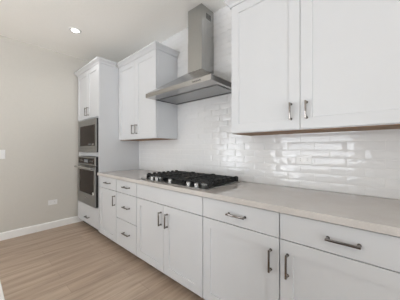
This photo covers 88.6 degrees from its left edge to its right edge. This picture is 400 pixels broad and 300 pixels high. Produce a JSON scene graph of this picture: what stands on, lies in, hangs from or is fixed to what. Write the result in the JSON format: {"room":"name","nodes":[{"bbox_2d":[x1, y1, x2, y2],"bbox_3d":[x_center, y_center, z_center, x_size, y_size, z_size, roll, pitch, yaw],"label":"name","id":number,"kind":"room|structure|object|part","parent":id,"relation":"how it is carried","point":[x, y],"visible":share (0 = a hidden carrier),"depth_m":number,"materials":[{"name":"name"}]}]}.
{"room":"kitchen","nodes":[
{"label":"kitchen","id":0,"kind":"room"},
{"bbox_2d":[0,35,88,232],"bbox_3d":[-3.918,-0.150,1.525,0.150,2.780,7.000,0,0,42],"label":"wall","id":1,"kind":"structure","parent":0,"point":[39,121],"depth_m":3.07,"materials":[{"name":"beige paint"}]},
{"bbox_2d":[0,150,4,158],"bbox_3d":[-2.695,0.072,2.783,0.010,0.124,0.075,0,0,42],"label":"light switch","id":2,"kind":"object","parent":1,"relation":"attached to","point":[2,152],"visible":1,"depth_m":2.79,"materials":[{"name":"white plastic"}]},
{"bbox_2d":[0,216,82,240],"bbox_3d":[-4.022,1.188,1.283,0.016,0.105,6.100,0,0,42],"label":"baseboard","id":3,"kind":"structure","parent":1,"relation":"attached to","point":[49,225],"depth_m":3.07,"materials":[{"name":"white paint"}]},
{"bbox_2d":[48,199,56,204],"bbox_3d":[-2.310,0.835,3.217,0.008,0.075,0.120,0,0,42],"label":"wall outlet","id":4,"kind":"object","parent":1,"relation":"attached to","point":[50,202],"visible":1,"depth_m":3.21,"materials":[{"name":"white plastic"}]},
{"bbox_2d":[0,221,204,299],"bbox_3d":[-0.568,1.315,-1.448,9.208,0.150,7.000,0,0,42],"label":"floor","id":5,"kind":"structure","parent":0,"point":[75,261],"depth_m":2.08,"materials":[{"name":"beige wood"}]},
{"bbox_2d":[74,56,138,230],"bbox_3d":[-1.531,-0.015,3.374,0.948,2.509,0.681,0,0,42],"label":"tall cabinet","id":6,"kind":"object","parent":5,"relation":"on","point":[98,80],"visible":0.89,"depth_m":3.03,"materials":[{"name":"white paint"}]},
{"bbox_3d":[-1.875,-0.836,3.288,0.423,0.741,0.020,0,0,42],"label":"door","id":7,"kind":"part","parent":6,"relation":"part of","materials":[{"name":"white paint"}]},
{"bbox_2d":[74,156,97,207],"bbox_3d":[-1.539,0.472,3.280,0.684,0.716,0.658,0,0,42],"label":"wall oven","id":8,"kind":"object","parent":6,"relation":"in","point":[87,166],"visible":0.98,"depth_m":3.01,"materials":[{"name":"silver metal"}]},
{"bbox_3d":[-1.729,0.274,3.050,0.655,0.029,0.062,0,0,42],"label":"handle","id":9,"kind":"part","parent":8,"relation":"part of","materials":[{"name":"silver metal"}]},
{"bbox_3d":[-1.718,0.177,3.086,0.614,0.086,0.004,0,0,42],"label":"glass panel","id":10,"kind":"part","parent":8,"relation":"part of","materials":[{"name":"black glass"}]},
{"bbox_3d":[-1.703,0.177,3.095,0.684,0.126,0.030,0,0,42],"label":"control panel","id":11,"kind":"part","parent":8,"relation":"part of","materials":[{"name":"silver metal"}]},
{"bbox_2d":[78,118,97,151],"bbox_3d":[-1.546,-0.194,3.284,0.699,0.487,0.520,0,0,42],"label":"microwave","id":12,"kind":"object","parent":6,"relation":"in","point":[87,129],"visible":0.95,"depth_m":3.04,"materials":[{"name":"silver metal"}]},
{"bbox_3d":[-1.704,-0.195,3.105,0.615,0.384,0.022,0,0,42],"label":"door","id":13,"kind":"part","parent":12,"relation":"part of","materials":[{"name":"black glass"}]},
{"bbox_3d":[-1.727,0.990,3.157,0.817,0.291,0.020,0,0,42],"label":"drawer","id":14,"kind":"part","parent":6,"relation":"part of","materials":[{"name":"white paint"}]},
{"bbox_3d":[-1.568,-0.836,3.016,0.391,0.741,0.020,0,0,42],"label":"door","id":15,"kind":"part","parent":6,"relation":"part of","materials":[{"name":"white paint"}]},
{"bbox_3d":[-1.536,-1.238,3.369,0.948,0.062,0.667,0,0,42],"label":"crown moulding","id":16,"kind":"part","parent":6,"relation":"part of","materials":[{"name":"white paint"}]},
{"bbox_2d":[99,176,116,241],"bbox_3d":[-1.024,0.802,2.917,0.503,0.875,0.664,0,0,42],"label":"base cabinet","id":17,"kind":"object","parent":5,"relation":"on","point":[107,189],"visible":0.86,"depth_m":2.69,"materials":[{"name":"white paint"}]},
{"bbox_3d":[-1.211,0.448,2.699,0.489,0.147,0.020,0,0,42],"label":"drawer","id":18,"kind":"part","parent":17,"relation":"part of","materials":[{"name":"white paint"}]},
{"bbox_2d":[116,179,136,255],"bbox_3d":[-0.662,0.802,2.596,0.461,0.875,0.664,0,0,42],"label":"base cabinet","id":19,"kind":"object","parent":5,"relation":"on","point":[126,194],"visible":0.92,"depth_m":2.35,"materials":[{"name":"white paint"}]},
{"bbox_3d":[-0.853,1.000,2.381,0.456,0.320,0.020,0,0,42],"label":"drawer","id":20,"kind":"part","parent":19,"relation":"part of","materials":[{"name":"white paint"}]},
{"bbox_3d":[-0.853,0.680,2.381,0.456,0.309,0.020,0,0,42],"label":"drawer","id":21,"kind":"part","parent":19,"relation":"part of","materials":[{"name":"white paint"}]},
{"bbox_3d":[-0.853,0.448,2.381,0.456,0.147,0.020,0,0,42],"label":"drawer","id":22,"kind":"part","parent":19,"relation":"part of","materials":[{"name":"white paint"}]},
{"bbox_2d":[137,183,203,297],"bbox_3d":[-0.136,0.802,2.128,0.944,0.875,0.664,0,0,42],"label":"base cabinet","id":23,"kind":"object","parent":5,"relation":"on","point":[169,222],"visible":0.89,"depth_m":1.84,"materials":[{"name":"white paint"}]},
{"bbox_3d":[-0.505,0.843,2.073,0.461,0.634,0.020,0,0,42],"label":"door","id":24,"kind":"part","parent":23,"relation":"part of","materials":[{"name":"white paint"}]},
{"bbox_3d":[-0.153,0.843,1.760,0.476,0.634,0.020,0,0,42],"label":"door","id":25,"kind":"part","parent":23,"relation":"part of","materials":[{"name":"white paint"}]},
{"bbox_2d":[203,197,280,299],"bbox_3d":[0.440,0.802,1.618,0.593,0.875,0.664,0,0,42],"label":"base cabinet","id":26,"kind":"object","parent":5,"relation":"on","point":[241,243],"visible":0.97,"depth_m":1.38,"materials":[{"name":"white paint"}]},
{"bbox_3d":[0.237,0.450,1.377,0.145,0.019,0.035,0,0,42],"label":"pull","id":27,"kind":"part","parent":26,"relation":"part of","materials":[{"name":"silver metal"}]},
{"bbox_3d":[0.249,0.448,1.403,0.588,0.147,0.020,0,0,42],"label":"drawer","id":28,"kind":"part","parent":26,"relation":"part of","materials":[{"name":"white paint"}]},
{"bbox_3d":[0.414,0.664,1.220,0.019,0.135,0.035,0,0,42],"label":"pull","id":29,"kind":"part","parent":26,"relation":"part of","materials":[{"name":"silver metal"}]},
{"bbox_2d":[280,213,399,299],"bbox_3d":[1.218,0.802,0.927,1.487,0.875,0.664,0,0,42],"label":"base cabinet","id":30,"kind":"object","parent":5,"relation":"on","point":[320,260],"visible":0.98,"depth_m":1.02,"materials":[{"name":"white paint"}]},
{"bbox_2d":[97,169,399,236],"bbox_3d":[0.287,0.345,1.764,3.995,0.038,0.660,0,0,42],"label":"countertop","id":31,"kind":"structure","parent":30,"relation":"on","point":[375,214],"depth_m":1.27,"materials":[{"name":"beige stone"}]},
{"bbox_2d":[140,170,239,189],"bbox_3d":[-0.125,0.296,2.127,0.920,0.060,0.545,0,0,42],"label":"cooktop","id":32,"kind":"object","parent":31,"relation":"in","point":[202,181],"visible":1,"depth_m":1.96,"materials":[{"name":"metal"}]},
{"bbox_3d":[0.487,0.662,1.155,0.019,0.135,0.035,0,0,42],"label":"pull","id":33,"kind":"part","parent":30,"relation":"part of","materials":[{"name":"silver metal"}]},
{"bbox_3d":[0.700,0.448,1.003,0.604,0.147,0.020,0,0,42],"label":"drawer","id":34,"kind":"part","parent":30,"relation":"part of","materials":[{"name":"white paint"}]},
{"bbox_3d":[0.682,0.449,0.982,0.145,0.019,0.035,0,0,42],"label":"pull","id":35,"kind":"part","parent":30,"relation":"part of","materials":[{"name":"silver metal"}]},
{"bbox_3d":[-0.394,0.803,-0.053,1.440,0.875,0.658,0,0,42],"label":"cabinet","id":36,"kind":"object","parent":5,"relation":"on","visible":0},
{"bbox_2d":[0,281,4,299],"bbox_3d":[-0.479,0.345,-0.148,1.500,0.038,0.962,0,0,42],"label":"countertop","id":37,"kind":"structure","parent":36,"relation":"on","point":[1,289],"depth_m":0.46,"materials":[{"name":"white stone"}]},
{"bbox_2d":[0,0,226,66],"bbox_3d":[-0.568,-1.615,-1.448,9.208,0.150,7.000,0,0,42],"label":"ceiling","id":38,"kind":"structure","parent":0,"point":[112,30],"depth_m":2.50,"materials":[{"name":"paint"}]},
{"bbox_2d":[69,27,81,33],"bbox_3d":[-1.618,-1.535,2.659,0.148,0.008,0.148,0,0,42],"label":"recessed light","id":39,"kind":"object","parent":38,"relation":"in","point":[72,29],"visible":1,"depth_m":2.65,"materials":[{"name":"white paint"}]},
{"bbox_2d":[143,169,398,199],"bbox_3d":[1.676,-0.150,1.081,8.808,2.780,0.138,0,0,42],"label":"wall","id":40,"kind":"structure","parent":0,"point":[143,169],"depth_m":1.60,"materials":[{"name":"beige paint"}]},
{"bbox_2d":[116,41,179,140],"bbox_3d":[-0.757,-0.699,2.867,0.970,1.140,0.384,0,0,42],"label":"upper cabinet","id":41,"kind":"object","parent":40,"relation":"attached to","point":[141,118],"visible":0.98,"depth_m":2.65,"materials":[{"name":"white paint"}]},
{"bbox_3d":[-1.041,-0.671,2.927,0.456,1.070,0.020,0,0,42],"label":"door","id":42,"kind":"part","parent":41,"relation":"part of","materials":[{"name":"white paint"}]},
{"bbox_3d":[-0.697,-0.671,2.621,0.458,1.070,0.020,0,0,42],"label":"door","id":43,"kind":"part","parent":41,"relation":"part of","materials":[{"name":"white paint"}]},
{"bbox_3d":[-0.753,-0.145,2.904,0.925,0.032,0.324,0,0,42],"label":"panel","id":44,"kind":"part","parent":41,"relation":"part of","materials":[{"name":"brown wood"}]},
{"bbox_3d":[-0.757,-1.238,2.867,0.970,0.062,0.384,0,0,42],"label":"crown moulding","id":45,"kind":"part","parent":41,"relation":"part of","materials":[{"name":"white paint"}]},
{"bbox_2d":[146,3,230,104],"bbox_3d":[-0.103,-1.060,2.211,0.952,0.956,0.498,0,0,42],"label":"range hood","id":46,"kind":"object","parent":40,"relation":"attached to","point":[200,82],"visible":0.94,"depth_m":2.20,"materials":[{"name":"metal"}]},
{"bbox_3d":[-0.075,-0.589,2.264,0.870,0.012,0.278,0,0,42],"label":"filter panel","id":47,"kind":"part","parent":46,"relation":"part of","materials":[{"name":"metal"}]},
{"bbox_2d":[139,6,399,199],"bbox_3d":[0.507,-0.607,2.014,3.996,1.864,0.017,0,0,42],"label":"wall tiles","id":48,"kind":"structure","parent":40,"relation":"attached to","point":[367,162],"depth_m":1.97,"materials":[{"name":"tile"}]},
{"bbox_2d":[296,155,311,164],"bbox_3d":[0.856,0.088,1.688,0.120,0.075,0.008,0,0,42],"label":"outlet","id":49,"kind":"object","parent":48,"relation":"attached to","point":[300,159],"visible":1,"depth_m":1.68,"materials":[{"name":"white plastic"}]},
{"bbox_2d":[224,0,399,135],"bbox_3d":[1.100,-0.699,1.219,2.050,1.140,0.384,0,0,42],"label":"upper cabinet","id":50,"kind":"object","parent":40,"relation":"attached to","point":[298,66],"visible":1,"depth_m":1.34,"materials":[{"name":"white paint"}]},
{"bbox_3d":[1.100,-1.238,1.219,2.050,0.062,0.384,0,0,42],"label":"crown moulding","id":51,"kind":"part","parent":50,"relation":"part of","materials":[{"name":"white paint"}]},
{"bbox_3d":[0.478,-0.671,1.578,0.546,1.070,0.020,0,0,42],"label":"door","id":52,"kind":"part","parent":50,"relation":"part of","materials":[{"name":"white paint"}]},
{"bbox_3d":[0.622,-0.260,1.414,0.019,0.121,0.035,0,0,42],"label":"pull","id":53,"kind":"part","parent":50,"relation":"part of","materials":[{"name":"silver metal"}]},
{"bbox_3d":[0.696,-0.260,1.348,0.019,0.121,0.035,0,0,42],"label":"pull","id":54,"kind":"part","parent":50,"relation":"part of","materials":[{"name":"silver metal"}]},
{"bbox_3d":[1.137,-0.145,1.226,2.005,0.032,0.324,0,0,42],"label":"panel","id":55,"kind":"part","parent":50,"relation":"part of","materials":[{"name":"brown wood"}]},
{"bbox_3d":[0.912,-0.671,1.193,0.607,1.070,0.020,0,0,42],"label":"door","id":56,"kind":"part","parent":50,"relation":"part of","materials":[{"name":"white paint"}]}
]}

